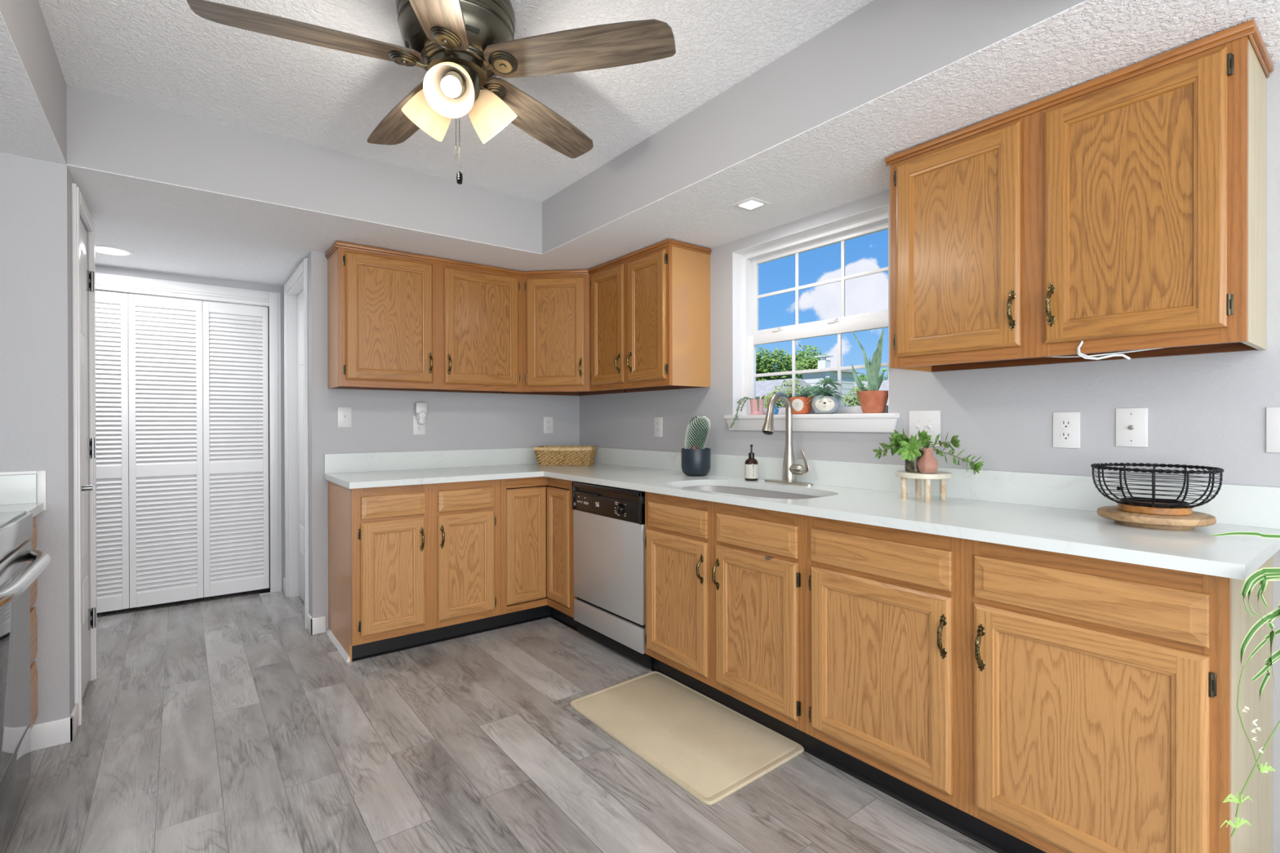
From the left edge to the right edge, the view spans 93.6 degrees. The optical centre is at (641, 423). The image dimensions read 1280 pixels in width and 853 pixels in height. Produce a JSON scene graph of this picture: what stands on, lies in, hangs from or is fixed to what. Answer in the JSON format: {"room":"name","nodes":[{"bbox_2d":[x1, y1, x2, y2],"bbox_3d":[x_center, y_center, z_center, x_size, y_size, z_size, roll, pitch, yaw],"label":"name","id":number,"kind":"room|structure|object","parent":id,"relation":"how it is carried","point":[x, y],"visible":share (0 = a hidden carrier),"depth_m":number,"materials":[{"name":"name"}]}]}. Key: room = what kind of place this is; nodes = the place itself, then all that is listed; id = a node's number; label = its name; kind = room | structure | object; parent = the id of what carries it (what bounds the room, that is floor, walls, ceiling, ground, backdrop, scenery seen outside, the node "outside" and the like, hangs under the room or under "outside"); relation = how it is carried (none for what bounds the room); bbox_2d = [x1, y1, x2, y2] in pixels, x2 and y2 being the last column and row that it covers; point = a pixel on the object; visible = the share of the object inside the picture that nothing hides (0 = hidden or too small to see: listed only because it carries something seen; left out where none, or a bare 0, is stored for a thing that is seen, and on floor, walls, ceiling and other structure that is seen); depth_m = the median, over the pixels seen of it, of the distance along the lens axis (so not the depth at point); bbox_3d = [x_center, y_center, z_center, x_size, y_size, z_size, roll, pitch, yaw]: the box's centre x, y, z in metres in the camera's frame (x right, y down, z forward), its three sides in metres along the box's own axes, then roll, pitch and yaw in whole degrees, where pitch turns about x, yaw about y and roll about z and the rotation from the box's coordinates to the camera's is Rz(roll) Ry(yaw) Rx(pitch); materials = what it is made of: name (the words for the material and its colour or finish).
{"room":"kitchen","nodes":[
{"label":"kitchen","id":0,"kind":"room"},
{"bbox_2d":[0,152,90,724],"bbox_3d":[-2.745,0.057,2.293,0.888,2.300,0.729,0,0,-38],"label":"wall","id":1,"kind":"structure","parent":0,"point":[37,432],"depth_m":2.24,"materials":[{"name":"grey paint"}]},
{"bbox_2d":[0,474,36,505],"bbox_3d":[-2.486,0.240,2.021,0.642,0.106,0.019,0,0,-38],"label":"backsplash","id":2,"kind":"structure","parent":1,"relation":"attached to","point":[14,489],"depth_m":2.18,"materials":[{"name":"white stone"}]},
{"bbox_2d":[0,470,46,510],"bbox_3d":[-2.477,0.249,2.035,0.658,0.148,0.008,0,0,-38],"label":"trim","id":3,"kind":"structure","parent":1,"relation":"attached to","point":[41,475],"depth_m":2.22,"materials":[{"name":"white paint"}]},
{"bbox_2d":[31,703,78,751],"bbox_3d":[-2.485,1.159,2.110,0.730,0.095,0.141,0,0,-38],"label":"baseboard","id":4,"kind":"structure","parent":1,"relation":"attached to","point":[62,731],"depth_m":2.25,"materials":[{"name":"white paint"}]},
{"bbox_2d":[71,182,97,726],"bbox_3d":[-2.424,0.126,2.621,0.019,2.158,0.599,0,0,-38],"label":"trim","id":5,"kind":"structure","parent":1,"relation":"attached to","point":[79,207],"depth_m":2.40,"materials":[{"name":"white paint"}]},
{"bbox_2d":[80,218,97,697],"bbox_3d":[-2.427,0.150,2.624,0.093,2.085,0.483,0,0,-38],"label":"door","id":6,"kind":"structure","parent":1,"relation":"in","point":[85,276],"depth_m":2.69,"materials":[{"name":"white paint"}]},
{"bbox_2d":[94,264,284,591],"bbox_3d":[-3.381,-0.098,4.115,2.100,2.600,0.666,0,0,-38],"label":"wall","id":7,"kind":"structure","parent":0,"point":[98,268],"depth_m":4.23,"materials":[{"name":"grey paint"}]},
{"bbox_2d":[95,288,270,613],"bbox_3d":[-3.257,0.185,3.816,1.530,2.036,0.060,0,0,-38],"label":"door","id":8,"kind":"structure","parent":7,"relation":"in","point":[182,508],"depth_m":3.97,"materials":[{"name":"white wood"}]},
{"bbox_2d":[95,272,281,592],"bbox_3d":[-3.244,0.135,3.846,1.607,2.135,0.107,0,0,-38],"label":"trim","id":9,"kind":"structure","parent":7,"relation":"attached to","point":[106,282],"depth_m":4.25,"materials":[{"name":"white paint"}]},
{"bbox_2d":[284,255,307,463],"bbox_3d":[-2.211,-0.100,3.954,0.121,2.600,1.014,0,0,-38],"label":"wall","id":10,"kind":"structure","parent":0,"point":[307,255],"depth_m":4.32,"materials":[{"name":"grey paint"}]},
{"bbox_2d":[283,577,284,592],"bbox_3d":[-2.529,1.152,4.266,0.012,0.095,0.134,0,0,-38],"label":"baseboard","id":11,"kind":"structure","parent":10,"relation":"attached to","point":[283,577],"depth_m":4.29,"materials":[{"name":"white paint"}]},
{"bbox_2d":[284,257,309,628],"bbox_3d":[-2.173,0.115,3.895,0.142,2.170,0.883,0,0,-38],"label":"trim","id":12,"kind":"structure","parent":10,"relation":"attached to","point":[297,282],"depth_m":4.16,"materials":[{"name":"white paint"}]},
{"bbox_2d":[297,290,304,602],"bbox_3d":[-2.160,0.149,3.905,0.039,2.078,0.725,0,0,-38],"label":"door","id":13,"kind":"structure","parent":10,"relation":"in","point":[300,297],"depth_m":4.06,"materials":[{"name":"white paint"}]},
{"bbox_2d":[306,613,325,635],"bbox_3d":[-1.883,1.153,3.479,0.078,0.095,0.122,0,0,-38],"label":"baseboard","id":14,"kind":"structure","parent":10,"relation":"attached to","point":[316,625],"depth_m":3.43,"materials":[{"name":"white paint"}]},
{"bbox_2d":[307,250,579,630],"bbox_3d":[-1.148,-0.102,4.056,1.931,2.600,0.120,0,0,-38],"label":"wall","id":15,"kind":"structure","parent":0,"point":[382,420],"depth_m":3.66,"materials":[{"name":"grey paint"}]},
{"bbox_2d":[337,407,351,427],"bbox_3d":[-1.737,-0.038,3.516,0.075,0.119,0.017,0,0,-38],"label":"light switch","id":16,"kind":"object","parent":15,"relation":"attached to","point":[344,414],"visible":1,"depth_m":3.52,"materials":[{"name":"white plastic"}]},
{"bbox_2d":[413,415,425,435],"bbox_3d":[-1.399,0.009,3.783,0.075,0.120,0.007,0,0,-38],"label":"wall outlet","id":17,"kind":"object","parent":15,"relation":"attached to","point":[418,429],"visible":0.86,"depth_m":3.77,"materials":[{"name":"white plastic"}]},
{"bbox_2d":[417,426,422,431],"bbox_3d":[-1.397,0.029,3.780,0.033,0.033,0.002,0,0,-38],"label":"receptacle","id":18,"kind":"object","parent":17,"relation":"attached to","point":[419,428],"depth_m":3.78,"materials":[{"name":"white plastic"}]},
{"bbox_2d":[414,402,426,424],"bbox_3d":[-1.379,-0.066,3.763,0.070,0.138,0.047,0,0,-38],"label":"plug","id":19,"kind":"object","parent":15,"relation":"attached to","point":[420,408],"visible":1,"depth_m":3.75,"materials":[{"name":"white plastic"}]},
{"bbox_2d":[324,240,523,393],"bbox_3d":[-1.280,-0.594,3.655,1.099,0.778,0.351,0,0,-38],"label":"upper cabinet","id":20,"kind":"object","parent":15,"relation":"attached to","point":[397,321],"visible":1,"depth_m":3.48,"materials":[{"name":"brown wood"}]},
{"bbox_2d":[324,447,563,473],"bbox_3d":[-1.139,0.227,3.973,1.718,0.113,0.020,0,0,-38],"label":"backsplash","id":21,"kind":"structure","parent":15,"relation":"attached to","point":[397,460],"depth_m":3.79,"materials":[{"name":"white stone"}]},
{"bbox_2d":[543,417,553,433],"bbox_3d":[-0.672,0.009,4.340,0.078,0.119,0.007,0,0,-38],"label":"wall outlet","id":22,"kind":"object","parent":15,"relation":"attached to","point":[548,421],"visible":1,"depth_m":4.34,"materials":[{"name":"white plastic"}]},
{"bbox_2d":[503,269,626,395],"bbox_3d":[-0.523,-0.596,4.068,0.619,0.777,0.618,0,0,-38],"label":"upper cabinet","id":23,"kind":"object","parent":15,"relation":"attached to","point":[556,303],"visible":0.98,"depth_m":3.85,"materials":[{"name":"brown wood"}]},
{"bbox_2d":[0,585,997,852],"bbox_3d":[-0.216,1.235,1.357,3.750,0.060,9.300,0,0,-38],"label":"floor","id":24,"kind":"structure","parent":0,"point":[215,724],"depth_m":2.14,"materials":[{"name":"grey laminate"}]},
{"bbox_2d":[0,511,50,848],"bbox_3d":[-2.010,0.737,1.491,0.731,0.902,0.764,0,0,-38],"label":"range","id":25,"kind":"object","parent":24,"relation":"on","point":[17,574],"visible":1,"depth_m":1.77,"materials":[{"name":"silver metal"}]},
{"bbox_2d":[0,511,26,528],"bbox_3d":[-2.041,0.294,1.466,0.655,0.017,0.764,0,0,-38],"label":"cooktop","id":26,"kind":"object","parent":25,"relation":"in","point":[16,519],"depth_m":1.83,"materials":[{"name":"white"}]},
{"bbox_2d":[27,517,37,729],"bbox_3d":[-2.387,0.766,1.899,0.646,0.883,0.331,0,0,-38],"label":"base cabinet","id":27,"kind":"object","parent":24,"relation":"on","point":[33,587],"visible":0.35,"depth_m":2.15,"materials":[{"name":"brown wood"}]},
{"bbox_2d":[0,474,44,517],"bbox_3d":[-2.382,0.256,1.901,0.660,0.137,0.334,0,0,-38],"label":"countertop","id":28,"kind":"structure","parent":27,"relation":"on","point":[17,492],"depth_m":2.17,"materials":[{"name":"white stone"}]},
{"bbox_2d":[328,479,500,662],"bbox_3d":[-1.298,0.758,3.454,0.793,0.883,0.652,0,0,-38],"label":"base cabinet","id":29,"kind":"object","parent":24,"relation":"on","point":[410,566],"visible":0.93,"depth_m":3.20,"materials":[{"name":"brown wood"}]},
{"bbox_2d":[325,627,350,662],"bbox_3d":[-1.647,1.190,3.248,0.015,0.022,0.556,0,0,-38],"label":"trim","id":30,"kind":"structure","parent":29,"relation":"attached to","point":[332,637],"depth_m":3.21,"materials":[{"name":"white paint"}]},
{"bbox_2d":[497,476,581,633],"bbox_3d":[-0.542,0.756,3.865,0.906,0.883,0.921,0,0,-38],"label":"base cabinet","id":31,"kind":"object","parent":24,"relation":"on","point":[537,542],"visible":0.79,"depth_m":3.56,"materials":[{"name":"brown wood"}]},
{"bbox_2d":[324,447,1279,580],"bbox_3d":[-0.039,0.245,2.540,1.718,0.144,3.634,0,0,-38],"label":"countertop","id":32,"kind":"structure","parent":31,"relation":"on","point":[1046,512],"depth_m":2.10,"materials":[{"name":"white stone"}]},
{"bbox_2d":[533,445,597,466],"bbox_3d":[-0.518,0.219,4.140,0.396,0.128,0.260,0,0,4],"label":"wicker basket","id":33,"kind":"object","parent":32,"relation":"on","point":[580,455],"visible":1,"depth_m":4.03,"materials":[{"name":"beige wicker"}]},
{"bbox_2d":[681,416,711,475],"bbox_3d":[0.302,0.121,3.281,0.160,0.325,0.171,0,0,-38],"label":"potted cactus","id":34,"kind":"object","parent":32,"relation":"on","point":[695,459],"visible":1,"depth_m":3.23,"materials":[{"name":"black"}]},
{"bbox_2d":[681,448,710,475],"bbox_3d":[0.299,0.209,3.286,0.160,0.149,0.160,0,0,-38],"label":"pot","id":35,"kind":"object","parent":34,"relation":"on","point":[695,461],"depth_m":3.22,"materials":[{"name":"blue"}]},
{"bbox_2d":[683,485,819,498],"bbox_3d":[0.462,0.412,2.670,0.464,0.190,0.860,0,0,-38],"label":"sink","id":36,"kind":"object","parent":32,"relation":"in","point":[729,490],"visible":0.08,"depth_m":2.92,"materials":[{"name":"silver metal"}]},
{"bbox_2d":[744,444,758,480],"bbox_3d":[0.552,0.193,3.010,0.068,0.181,0.068,0,0,-38],"label":"soap bottle","id":37,"kind":"object","parent":32,"relation":"on","point":[751,464],"visible":1,"depth_m":2.98,"materials":[{"name":"brown glass"}]},
{"bbox_2d":[761,391,813,485],"bbox_3d":[0.635,0.068,2.813,0.227,0.432,0.276,0,0,-38],"label":"faucet","id":38,"kind":"object","parent":32,"relation":"on","point":[790,469],"visible":1,"depth_m":2.83,"materials":[{"name":"silver metal"}]},
{"bbox_2d":[895,470,951,502],"bbox_3d":[1.060,0.233,2.259,0.192,0.104,0.192,0,0,-38],"label":"plant stand","id":39,"kind":"object","parent":32,"relation":"on","point":[904,475],"visible":0.95,"depth_m":2.24,"materials":[{"name":"beige wood"}]},
{"bbox_2d":[917,448,938,473],"bbox_3d":[1.050,0.135,2.198,0.070,0.092,0.070,0,0,-38],"label":"bud vase","id":40,"kind":"object","parent":39,"relation":"on","point":[927,463],"visible":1,"depth_m":2.18,"materials":[{"name":"pink ceramic"}]},
{"bbox_2d":[872,429,984,474],"bbox_3d":[1.046,0.099,2.233,0.391,0.170,0.176,0,0,35],"label":"potted succulent","id":41,"kind":"object","parent":39,"relation":"on","point":[910,451],"visible":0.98,"depth_m":2.24,"materials":[{"name":"green plant"}]},
{"bbox_2d":[904,450,923,472],"bbox_3d":[1.038,0.141,2.279,0.070,0.080,0.070,0,0,-38],"label":"jar","id":42,"kind":"object","parent":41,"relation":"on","point":[909,466],"depth_m":2.25,"materials":[{"name":"clear glass"}]},
{"bbox_2d":[1097,506,1216,529],"bbox_3d":[1.454,0.268,1.705,0.258,0.037,0.258,0,0,-38],"label":"turntable","id":43,"kind":"object","parent":32,"relation":"on","point":[1190,522],"visible":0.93,"depth_m":1.62,"materials":[{"name":"brown wood"}]},
{"bbox_2d":[1090,462,1223,515],"bbox_3d":[1.454,0.184,1.705,0.286,0.128,0.286,0,0,-20],"label":"wire bowl","id":44,"kind":"object","parent":43,"relation":"on","point":[1153,505],"visible":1,"depth_m":1.66,"materials":[{"name":"black metal"}]},
{"bbox_2d":[1210,531,1279,836],"bbox_3d":[1.440,0.705,1.088,0.617,0.994,0.240,0,0,-2],"label":"spider plant","id":45,"kind":"object","parent":32,"relation":"on","point":[1262,575],"visible":1,"depth_m":1.19,"materials":[{"name":"green plant"}]},
{"bbox_2d":[572,481,653,669],"bbox_3d":[0.036,0.760,3.318,0.617,0.876,0.641,0,0,-38],"label":"dishwasher","id":46,"kind":"object","parent":24,"relation":"on","point":[609,522],"visible":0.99,"depth_m":3.10,"materials":[{"name":"silver metal"}]},
{"bbox_2d":[569,671,804,805],"bbox_3d":[0.142,1.195,2.391,0.515,0.010,0.892,0,0,-38],"label":"floor mat","id":47,"kind":"object","parent":24,"relation":"on","point":[709,749],"visible":1,"depth_m":2.30,"materials":[{"name":"beige rubber"}]},
{"bbox_2d":[644,491,813,755],"bbox_3d":[0.519,0.757,2.692,0.652,0.883,0.933,0,0,-38],"label":"base cabinet","id":48,"kind":"object","parent":24,"relation":"on","point":[725,583],"visible":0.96,"depth_m":2.43,"materials":[{"name":"brown wood"}]},
{"bbox_2d":[804,515,1272,852],"bbox_3d":[1.139,0.759,1.885,0.652,0.883,1.100,0,0,-38],"label":"base cabinet","id":49,"kind":"object","parent":24,"relation":"on","point":[1017,700],"visible":0.95,"depth_m":1.56,"materials":[{"name":"brown wood"}]},
{"bbox_2d":[0,0,1279,286],"bbox_3d":[-0.221,-1.157,1.349,3.750,0.354,9.300,0,0,-38],"label":"ceiling","id":50,"kind":"structure","parent":0,"point":[191,144],"depth_m":2.28,"materials":[{"name":"white paint"}]},
{"bbox_2d":[94,244,133,256],"bbox_3d":[-3.008,-0.978,3.394,0.210,0.006,0.210,0,0,-38],"label":"recessed light","id":51,"kind":"object","parent":50,"relation":"in","point":[107,250],"visible":0.77,"depth_m":3.40,"materials":[{"name":"white paint"}]},
{"bbox_2d":[94,246,128,254],"bbox_3d":[-3.008,-0.978,3.394,0.174,0.001,0.174,0,0,-38],"label":"diffuser","id":52,"kind":"object","parent":51,"relation":"attached to","point":[103,250],"depth_m":3.40,"materials":[{"name":"white plastic"}]},
{"bbox_2d":[186,0,675,184],"bbox_3d":[-0.591,-1.006,1.838,1.276,0.558,1.250,0,0,-38],"label":"ceiling fan","id":53,"kind":"object","parent":50,"relation":"hanging from","point":[462,46],"visible":1,"depth_m":1.74,"materials":[{"name":"brown wood"}]},
{"bbox_2d":[731,196,770,211],"bbox_3d":[0.492,-0.982,2.693,0.122,0.006,0.122,0,0,-38],"label":"recessed light","id":54,"kind":"object","parent":50,"relation":"in","point":[752,203],"visible":1,"depth_m":2.68,"materials":[{"name":"white paint"}]},
{"bbox_2d":[738,200,763,209],"bbox_3d":[0.492,-0.981,2.693,0.076,0.004,0.076,0,0,-38],"label":"diffuser","id":55,"kind":"object","parent":54,"relation":"attached to","point":[746,205],"depth_m":2.69,"materials":[{"name":"white plastic"}]},
{"bbox_2d":[579,62,1279,852],"bbox_3d":[1.818,-0.100,1.656,0.150,2.600,7.300,0,0,-38],"label":"wall","id":56,"kind":"structure","parent":0,"point":[1206,410],"depth_m":2.08,"materials":[{"name":"grey paint"}]},
{"bbox_2d":[587,239,711,392],"bbox_3d":[0.013,-0.596,3.590,0.351,0.778,0.805,0,0,-38],"label":"upper cabinet","id":57,"kind":"object","parent":56,"relation":"attached to","point":[650,306],"visible":1,"depth_m":3.36,"materials":[{"name":"brown wood"}]},
{"bbox_2d":[653,417,662,436],"bbox_3d":[0.106,0.020,3.756,0.007,0.122,0.080,0,0,-38],"label":"wall outlet","id":58,"kind":"object","parent":56,"relation":"attached to","point":[658,421],"visible":1,"depth_m":3.75,"materials":[{"name":"white plastic"}]},
{"bbox_2d":[724,204,899,432],"bbox_3d":[0.827,-0.447,2.930,0.206,0.965,0.986,0,0,-38],"label":"window","id":59,"kind":"structure","parent":56,"relation":"in","point":[746,335],"depth_m":2.99,"materials":[{"name":"white paint"}]},
{"bbox_2d":[729,395,764,428],"bbox_3d":[0.570,-0.063,3.168,0.189,0.172,0.108,0,0,38],"label":"potted succulent","id":60,"kind":"object","parent":59,"relation":"on","point":[757,405],"visible":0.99,"depth_m":3.13,"materials":[{"name":"green plant"}]},
{"bbox_2d":[749,399,764,414],"bbox_3d":[0.608,-0.087,3.157,0.076,0.082,0.076,0,0,-38],"label":"pot","id":61,"kind":"object","parent":60,"relation":"on","point":[757,405],"depth_m":3.13,"materials":[{"name":"pink ceramic"}]},
{"bbox_2d":[773,404,778,414],"bbox_3d":[0.678,-0.073,3.065,0.039,0.053,0.047,0,0,-38],"label":"bird ornament","id":62,"kind":"object","parent":59,"relation":"on","point":[775,409],"visible":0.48,"depth_m":3.05,"materials":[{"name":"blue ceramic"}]},
{"bbox_2d":[788,386,822,414],"bbox_3d":[0.797,-0.114,2.908,0.140,0.137,0.206,0,0,-38],"label":"planter","id":63,"kind":"object","parent":59,"relation":"on","point":[800,402],"visible":0.84,"depth_m":2.88,"materials":[{"name":"orange ceramic"}]},
{"bbox_2d":[808,377,844,413],"bbox_3d":[0.865,-0.131,2.821,0.172,0.171,0.170,0,0,19],"label":"planter","id":64,"kind":"object","parent":59,"relation":"on","point":[828,402],"visible":0.98,"depth_m":2.78,"materials":[{"name":"grey ceramic"}]},
{"bbox_2d":[851,328,888,413],"bbox_3d":[1.001,-0.232,2.642,0.136,0.373,0.173,0,0,-38],"label":"agave","id":65,"kind":"object","parent":59,"relation":"on","point":[873,400],"visible":0.9,"depth_m":2.59,"materials":[{"name":"plant"}]},
{"bbox_2d":[857,390,888,413],"bbox_3d":[1.015,-0.094,2.628,0.132,0.097,0.132,0,0,-38],"label":"pot","id":66,"kind":"object","parent":65,"relation":"on","point":[870,401],"depth_m":2.58,"materials":[{"name":"ceramic"}]},
{"bbox_2d":[909,410,940,446],"bbox_3d":[1.133,0.018,2.410,0.017,0.142,0.127,0,0,-38],"label":"light switch","id":67,"kind":"object","parent":56,"relation":"attached to","point":[928,420],"visible":0.84,"depth_m":2.40,"materials":[{"name":"white plastic"}]},
{"bbox_2d":[593,447,1279,529],"bbox_3d":[0.641,0.227,3.050,0.020,0.113,3.614,0,0,-38],"label":"backsplash","id":68,"kind":"structure","parent":56,"relation":"attached to","point":[1254,506],"depth_m":2.17,"materials":[{"name":"white stone"}]},
{"bbox_2d":[1053,412,1079,448],"bbox_3d":[1.434,0.021,2.027,0.007,0.121,0.078,0,0,-38],"label":"wall outlet","id":69,"kind":"object","parent":56,"relation":"attached to","point":[1066,425],"visible":1,"depth_m":2.02,"materials":[{"name":"white plastic"}]},
{"bbox_2d":[1060,419,1071,429],"bbox_3d":[1.432,0.001,2.025,0.002,0.033,0.033,0,0,-38],"label":"receptacle","id":70,"kind":"object","parent":69,"relation":"attached to","point":[1064,424],"depth_m":2.02,"materials":[{"name":"white plastic"}]},
{"bbox_2d":[1060,431,1071,440],"bbox_3d":[1.432,0.041,2.025,0.002,0.033,0.033,0,0,-38],"label":"receptacle","id":71,"kind":"object","parent":69,"relation":"attached to","point":[1064,435],"depth_m":2.02,"materials":[{"name":"white plastic"}]},
{"bbox_2d":[884,19,1273,372],"bbox_3d":[1.299,-0.593,1.917,0.351,0.778,0.960,0,0,-38],"label":"upper cabinet","id":72,"kind":"object","parent":56,"relation":"attached to","point":[1124,209],"visible":1,"depth_m":1.71,"materials":[{"name":"brown wood"}]},
{"bbox_2d":[1049,340,1164,359],"bbox_3d":[1.300,-0.209,1.724,0.051,0.064,0.341,0,0,-38],"label":"power cord","id":73,"kind":"object","parent":72,"relation":"hanging from","point":[1080,354],"visible":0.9,"depth_m":1.71,"materials":[{"name":"white plastic"}]},
{"bbox_2d":[1115,408,1147,447],"bbox_3d":[1.537,0.011,1.885,0.017,0.122,0.080,0,0,-38],"label":"wall plate","id":74,"kind":"object","parent":56,"relation":"attached to","point":[1131,424],"visible":1,"depth_m":1.88,"materials":[{"name":"white plastic"}]},
{"bbox_2d":[1266,407,1279,453],"bbox_3d":[1.746,0.017,1.623,0.006,0.124,0.080,0,0,-38],"label":"wall plate","id":75,"kind":"object","parent":56,"relation":"attached to","point":[1273,414],"visible":1,"depth_m":1.64,"materials":[{"name":"white plastic"}]},
{"label":"outside","id":76,"kind":"structure","parent":0,"visible":0},
{"bbox_3d":[20.363,1.456,26.811,59.800,0.150,70.000,0,0,-38],"label":"lawn","id":77,"kind":"structure","parent":76,"visible":0},
{"bbox_2d":[761,386,790,408],"bbox_3d":[1.697,0.518,7.599,0.354,1.973,0.501,0,0,-38],"label":"shrub","id":78,"kind":"object","parent":77,"relation":"on","point":[774,392],"visible":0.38,"depth_m":7.56,"materials":[{"name":"green plant"}]},
{"bbox_2d":[755,346,810,381],"bbox_3d":[5.248,-0.797,23.836,2.508,4.480,2.682,0,0,-38],"label":"tree","id":79,"kind":"object","parent":77,"relation":"on","point":[765,364],"visible":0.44,"depth_m":23.21,"materials":[{"name":"green plant"}]},
{"bbox_2d":[755,378,819,408],"bbox_3d":[2.012,0.248,14.415,3.800,2.420,4.900,0,0,-38],"label":"house","id":80,"kind":"structure","parent":77,"relation":"on","point":[762,388],"depth_m":12.72,"materials":[{"name":"white"}]},
{"bbox_2d":[774,376,816,404],"bbox_3d":[2.607,0.350,10.016,0.878,2.290,0.843,0,0,-38],"label":"shrub","id":81,"kind":"object","parent":77,"relation":"on","point":[790,380],"visible":0.1,"depth_m":9.98,"materials":[{"name":"green plant"}]},
{"bbox_2d":[776,344,826,378],"bbox_3d":[8.200,-1.271,29.923,3.120,5.375,3.201,0,0,-38],"label":"tree","id":82,"kind":"object","parent":77,"relation":"on","point":[807,359],"visible":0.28,"depth_m":29.14,"materials":[{"name":"green plant"}]},
{"bbox_2d":[802,355,860,406],"bbox_3d":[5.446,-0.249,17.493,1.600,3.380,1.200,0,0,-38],"label":"house","id":83,"kind":"structure","parent":77,"relation":"on","point":[847,377],"depth_m":17.15,"materials":[{"name":"white"}]},
{"bbox_2d":[841,382,868,413],"bbox_3d":[3.837,0.390,10.518,0.742,2.201,0.875,0,0,-16],"label":"shrub","id":84,"kind":"object","parent":77,"relation":"on","point":[855,397],"visible":0.16,"depth_m":10.50,"materials":[{"name":"green plant"}]},
{"bbox_2d":[853,379,888,406],"bbox_3d":[10.152,-0.220,25.648,4.000,3.250,4.000,0,0,-38],"label":"house","id":85,"kind":"structure","parent":77,"relation":"on","point":[884,386],"depth_m":25.00,"materials":[{"name":"white"}]},
{"bbox_2d":[857,368,888,381],"bbox_3d":[12.778,-0.858,33.910,2.252,4.507,2.282,0,0,-38],"label":"tree","id":86,"kind":"object","parent":77,"relation":"on","point":[863,378],"visible":0.1,"depth_m":33.64,"materials":[{"name":"green plant"}]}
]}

